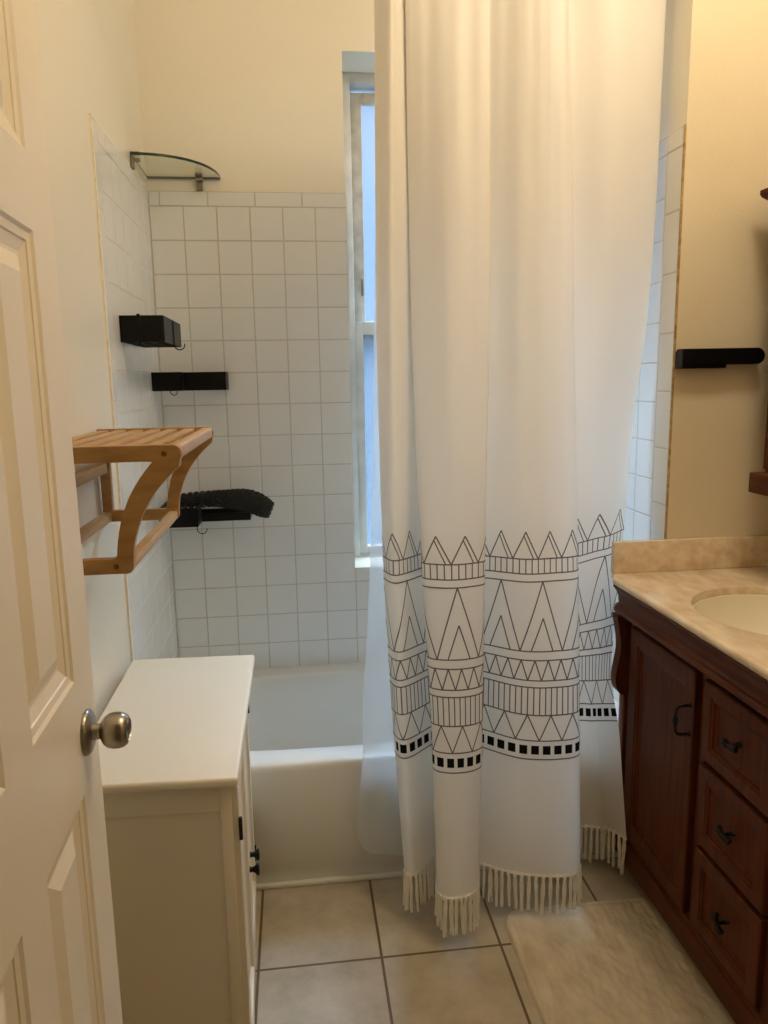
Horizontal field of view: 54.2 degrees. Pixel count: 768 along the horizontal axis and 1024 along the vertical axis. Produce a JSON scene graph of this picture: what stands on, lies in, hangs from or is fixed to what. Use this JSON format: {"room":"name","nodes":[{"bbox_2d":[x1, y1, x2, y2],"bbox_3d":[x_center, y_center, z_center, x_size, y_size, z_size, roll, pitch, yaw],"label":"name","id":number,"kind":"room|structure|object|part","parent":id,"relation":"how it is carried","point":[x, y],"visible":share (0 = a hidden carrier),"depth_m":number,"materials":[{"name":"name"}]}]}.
{"room":"bathroom","nodes":[
{"label":"bathroom","id":0,"kind":"room"},
{"bbox_2d":[34,0,145,721],"bbox_3d":[-0.715,-0.421,1.579,0.114,3.150,2.680,-2,10,-7],"label":"wall","id":1,"kind":"structure","parent":0,"point":[88,61],"depth_m":1.71,"materials":[{"name":"paint"}]},
{"bbox_2d":[88,113,178,662],"bbox_3d":[-0.725,-0.158,2.270,0.006,1.715,0.713,-2,10,-7],"label":"wall tile","id":2,"kind":"structure","parent":1,"relation":"attached to","point":[121,198],"depth_m":2.13,"materials":[{"name":"grey tile"}]},
{"bbox_2d":[119,314,184,349],"bbox_3d":[-0.647,-0.509,2.154,0.147,0.090,0.321,-2,10,-7],"label":"basket","id":3,"kind":"object","parent":2,"relation":"attached to","point":[145,331],"visible":1,"depth_m":2.00,"materials":[{"name":"black metal"}]},
{"bbox_2d":[151,372,228,395],"bbox_3d":[-0.644,-0.429,2.511,0.230,0.075,0.170,-2,10,-7],"label":"basket","id":4,"kind":"object","parent":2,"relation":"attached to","point":[161,381],"visible":1,"depth_m":2.49,"materials":[{"name":"black metal"}]},
{"bbox_2d":[159,501,251,533],"bbox_3d":[-0.604,0.012,2.569,0.290,0.088,0.213,-2,10,-7],"label":"basket","id":5,"kind":"object","parent":2,"relation":"attached to","point":[189,517],"visible":0.78,"depth_m":2.57,"materials":[{"name":"black metal"}]},
{"bbox_2d":[180,488,273,517],"bbox_3d":[-0.555,-0.030,2.570,0.363,0.102,0.084,0,10,5],"label":"rubber mat","id":6,"kind":"object","parent":5,"relation":"on","point":[254,502],"visible":0.88,"depth_m":2.54,"materials":[{"name":"black rubber"}]},
{"bbox_2d":[72,427,213,575],"bbox_3d":[-0.499,-0.049,1.524,0.263,0.216,0.574,-2,10,-7],"label":"towel rack","id":7,"kind":"object","parent":1,"relation":"attached to","point":[104,447],"visible":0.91,"depth_m":1.35,"materials":[{"name":"brown wood"}]},
{"bbox_3d":[-0.618,-0.060,1.488,0.018,0.024,0.498,-2,10,-7],"label":"rail","id":8,"kind":"part","parent":7,"relation":"part of","materials":[{"name":"brown wood"}]},
{"bbox_3d":[-0.615,0.052,1.508,0.020,0.022,0.498,-2,10,-7],"label":"rail","id":9,"kind":"part","parent":7,"relation":"part of","materials":[{"name":"brown wood"}]},
{"bbox_3d":[-0.465,-0.002,1.253,0.263,0.216,0.018,-2,10,-7],"label":"frame","id":10,"kind":"part","parent":7,"relation":"part of","materials":[{"name":"brown wood"}]},
{"bbox_3d":[-0.527,-0.089,1.758,0.263,0.216,0.018,-2,10,-7],"label":"frame","id":11,"kind":"part","parent":7,"relation":"part of","materials":[{"name":"brown wood"}]},
{"bbox_3d":[-0.466,0.048,1.525,0.020,0.018,0.498,-2,10,-7],"label":"rail","id":12,"kind":"part","parent":7,"relation":"part of","materials":[{"name":"brown wood"}]},
{"bbox_3d":[-0.382,-0.143,1.503,0.024,0.024,0.498,-2,10,-7],"label":"rail","id":13,"kind":"part","parent":7,"relation":"part of","materials":[{"name":"brown wood"}]},
{"bbox_3d":[0.028,-1.351,1.807,1.480,0.064,0.064,-2,10,-7],"label":"curtain rod","id":14,"kind":"object","parent":1,"relation":"attached to","visible":0},
{"bbox_2d":[357,236,402,854],"bbox_3d":[0.146,-0.190,2.002,0.496,2.307,0.161,-2,10,-7],"label":"liner","id":15,"kind":"object","parent":14,"relation":"hanging from","point":[378,817],"visible":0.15,"depth_m":2.07,"materials":[{"name":"plastic"}]},
{"bbox_2d":[374,0,666,937],"bbox_3d":[0.398,-0.166,1.936,0.803,2.431,0.379,-3,10,-14],"label":"shower curtain","id":16,"kind":"object","parent":14,"relation":"hanging from","point":[517,141],"visible":1,"depth_m":1.90,"materials":[{"name":"white fabric"}]},
{"bbox_2d":[134,0,374,654],"bbox_3d":[-0.001,-0.648,2.821,1.606,3.150,0.344,-2,10,-7],"label":"wall","id":17,"kind":"structure","parent":0,"point":[249,91],"depth_m":2.47,"materials":[{"name":"paint"}]},
{"bbox_2d":[130,151,220,190],"bbox_3d":[-0.647,-1.069,2.356,0.242,0.052,0.273,-2,10,-7],"label":"glass shelf","id":18,"kind":"object","parent":17,"relation":"attached to","point":[199,177],"visible":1,"depth_m":2.39,"materials":[{"name":"glass"}]},
{"bbox_2d":[148,191,369,668],"bbox_3d":[-0.036,-0.259,2.705,1.468,1.680,0.006,-2,10,-7],"label":"wall tile","id":19,"kind":"structure","parent":17,"relation":"attached to","point":[255,284],"depth_m":2.64,"materials":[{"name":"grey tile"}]},
{"bbox_2d":[342,72,374,556],"bbox_3d":[0.145,-0.707,2.883,0.598,1.756,0.108,-2,10,-7],"label":"window","id":20,"kind":"structure","parent":17,"relation":"in","point":[358,88],"depth_m":2.80,"materials":[{"name":"white paint"}]},
{"bbox_3d":[0.137,-1.098,2.828,0.518,0.870,0.030,-2,10,-7],"label":"sash","id":21,"kind":"part","parent":20,"relation":"part of","materials":[{"name":"paint"}]},
{"bbox_3d":[0.155,-0.285,2.926,0.522,0.889,0.030,-2,10,-7],"label":"sash","id":22,"kind":"part","parent":20,"relation":"part of","materials":[{"name":"white paint"}]},
{"bbox_2d":[255,857,647,1023],"bbox_3d":[0.192,1.252,1.353,2.700,0.100,4.000,-2,10,-7],"label":"floor","id":23,"kind":"structure","parent":0,"point":[344,952],"depth_m":1.88,"materials":[{"name":"beige tile"}]},
{"bbox_2d":[97,655,259,1023],"bbox_3d":[-0.446,0.785,1.706,0.323,0.722,0.646,-2,10,-7],"label":"storage cabinet","id":24,"kind":"object","parent":23,"relation":"on","point":[183,854],"visible":0.93,"depth_m":1.42,"materials":[{"name":"beige paint"}]},
{"bbox_3d":[-0.291,0.790,1.568,0.013,0.634,0.299,-2,10,-9],"label":"door","id":25,"kind":"part","parent":24,"relation":"part of","materials":[{"name":"beige paint"}]},
{"bbox_3d":[-0.338,0.740,1.861,0.013,0.634,0.299,-2,10,-9],"label":"door","id":26,"kind":"part","parent":24,"relation":"part of","materials":[{"name":"beige paint"}]},
{"bbox_3d":[-0.292,0.807,1.695,0.023,0.028,0.028,-2,10,-7],"label":"knob","id":27,"kind":"part","parent":24,"relation":"part of","materials":[{"name":"black metal"}]},
{"bbox_3d":[-0.301,0.798,1.749,0.023,0.028,0.028,-2,10,-7],"label":"knob","id":28,"kind":"part","parent":24,"relation":"part of","materials":[{"name":"black metal"}]},
{"bbox_2d":[248,662,618,883],"bbox_3d":[0.025,0.812,2.514,1.466,0.376,0.739,-2,10,-7],"label":"bathtub","id":29,"kind":"object","parent":23,"relation":"on","point":[305,723],"visible":0.23,"depth_m":2.15,"materials":[{"name":"white ceramic"}]},
{"bbox_2d":[256,850,617,890],"bbox_3d":[0.072,1.052,2.187,1.467,0.014,0.016,-2,10,-7],"label":"trim","id":30,"kind":"structure","parent":29,"relation":"attached to","point":[390,874],"depth_m":2.16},
{"bbox_2d":[505,897,735,1023],"bbox_3d":[0.577,1.124,1.700,0.448,0.019,0.709,-2,10,-7],"label":"bath rug","id":31,"kind":"object","parent":23,"relation":"on","point":[618,961],"visible":0.85,"depth_m":1.81,"materials":[{"name":"beige fabric"}]},
{"bbox_2d":[611,584,767,1023],"bbox_3d":[0.965,0.692,1.687,0.564,0.864,1.015,-2,10,-7],"label":"bathroom vanity","id":32,"kind":"object","parent":23,"relation":"on","point":[693,718],"visible":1,"depth_m":1.72,"materials":[{"name":"brown wood"}]},
{"bbox_3d":[0.704,0.640,1.929,0.018,0.614,0.334,-2,10,-7],"label":"door","id":33,"kind":"part","parent":32,"relation":"part of","materials":[{"name":"brown wood"}]},
{"bbox_3d":[0.689,0.483,1.743,0.044,0.086,0.016,-2,10,-7],"label":"handle","id":34,"kind":"part","parent":32,"relation":"part of","materials":[{"name":"black metal"}]},
{"bbox_2d":[611,535,767,679],"bbox_3d":[0.959,0.283,1.617,0.562,0.250,1.057,-2,10,-7],"label":"countertop","id":35,"kind":"structure","parent":32,"relation":"on","point":[715,588],"depth_m":1.96,"materials":[{"name":"beige stone"}]},
{"bbox_2d":[693,594,767,679],"bbox_3d":[0.924,0.316,1.743,0.398,0.144,0.420,-2,10,-7],"label":"sink basin","id":36,"kind":"object","parent":35,"relation":"in","point":[747,612],"depth_m":1.92,"materials":[{"name":"beige ceramic"}]},
{"bbox_3d":[0.734,0.896,1.637,0.034,0.044,0.037,-2,10,-7],"label":"knob","id":37,"kind":"part","parent":32,"relation":"part of","materials":[{"name":"black metal"}]},
{"bbox_3d":[0.730,0.688,1.601,0.034,0.023,0.048,-2,10,-7],"label":"knob","id":38,"kind":"part","parent":32,"relation":"part of","materials":[{"name":"black metal"}]},
{"bbox_3d":[0.747,0.895,1.640,0.018,0.200,0.251,-2,10,-7],"label":"drawer","id":39,"kind":"part","parent":32,"relation":"part of","materials":[{"name":"brown wood"}]},
{"bbox_3d":[0.727,0.487,1.566,0.034,0.018,0.048,-2,10,-7],"label":"knob","id":40,"kind":"part","parent":32,"relation":"part of","materials":[{"name":"black metal"}]},
{"bbox_3d":[0.744,0.687,1.604,0.018,0.194,0.251,-2,10,-7],"label":"drawer","id":41,"kind":"part","parent":32,"relation":"part of","materials":[{"name":"brown wood"}]},
{"bbox_3d":[0.741,0.486,1.569,0.018,0.186,0.251,-2,10,-7],"label":"drawer","id":42,"kind":"part","parent":32,"relation":"part of","materials":[{"name":"brown wood"}]},
{"bbox_2d":[659,0,767,538],"bbox_3d":[0.998,-0.591,2.396,0.526,3.150,0.748,-2,10,-7],"label":"wall","id":43,"kind":"structure","parent":0,"point":[715,74],"depth_m":1.99,"materials":[{"name":"beige paint"}]},
{"bbox_2d":[611,124,686,702],"bbox_3d":[0.740,-0.209,2.426,0.006,1.715,0.743,-2,10,-7],"label":"tile","id":44,"kind":"structure","parent":43,"relation":"attached to","point":[646,512],"depth_m":2.09,"materials":[{"name":"grey tile"}]},
{"bbox_2d":[611,535,767,573],"bbox_3d":[0.904,0.116,2.112,0.545,0.088,0.019,-2,10,-7],"label":"backsplash","id":45,"kind":"structure","parent":43,"relation":"attached to","point":[634,556],"depth_m":2.10,"materials":[{"name":"beige stone"}]},
{"bbox_2d":[675,348,764,368],"bbox_3d":[0.900,-0.412,2.011,0.234,0.052,0.043,-2,10,-7],"label":"towel bar","id":46,"kind":"object","parent":43,"relation":"attached to","point":[703,358],"visible":1,"depth_m":1.99,"materials":[{"name":"black metal"}]},
{"bbox_3d":[0.847,-0.408,2.006,0.125,0.048,0.042,-2,10,-7],"label":"wall plate","id":47,"kind":"part","parent":46,"relation":"part of","materials":[{"name":"black metal"}]},
{"bbox_3d":[1.329,-0.403,1.275,0.140,3.150,1.588,-2,10,-7],"label":"wall","id":48,"kind":"structure","parent":0,"visible":0},
{"bbox_2d":[748,188,767,495],"bbox_3d":[1.118,-0.370,1.567,0.212,0.770,0.860,-2,10,-7],"label":"medicine cabinet","id":49,"kind":"object","parent":48,"relation":"attached to","point":[758,481],"visible":1,"depth_m":1.96,"materials":[{"name":"brown wood"}]},
{"bbox_3d":[1.114,-0.709,1.509,0.209,0.082,0.860,-2,10,-7],"label":"crown","id":50,"kind":"part","parent":49,"relation":"part of","materials":[{"name":"brown wood"}]},
{"bbox_3d":[1.049,-0.354,1.562,0.014,0.615,0.760,-2,10,-7],"label":"door","id":51,"kind":"part","parent":49,"relation":"part of","materials":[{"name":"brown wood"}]},
{"bbox_3d":[0.448,-0.225,0.335,2.120,3.150,0.100,-2,10,-7],"label":"wall","id":52,"kind":"structure","parent":0,"visible":0},
{"bbox_2d":[0,0,131,1023],"bbox_3d":[-0.339,0.286,0.707,0.090,2.018,0.579,-2,10,-7],"label":"door","id":53,"kind":"structure","parent":52,"relation":"in","point":[59,963],"depth_m":0.80,"materials":[{"name":"paint"}]},
{"bbox_3d":[-0.345,0.275,0.943,0.048,0.045,0.045,-2,10,-7],"label":"knob","id":54,"kind":"part","parent":53,"relation":"part of","materials":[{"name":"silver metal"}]}
]}

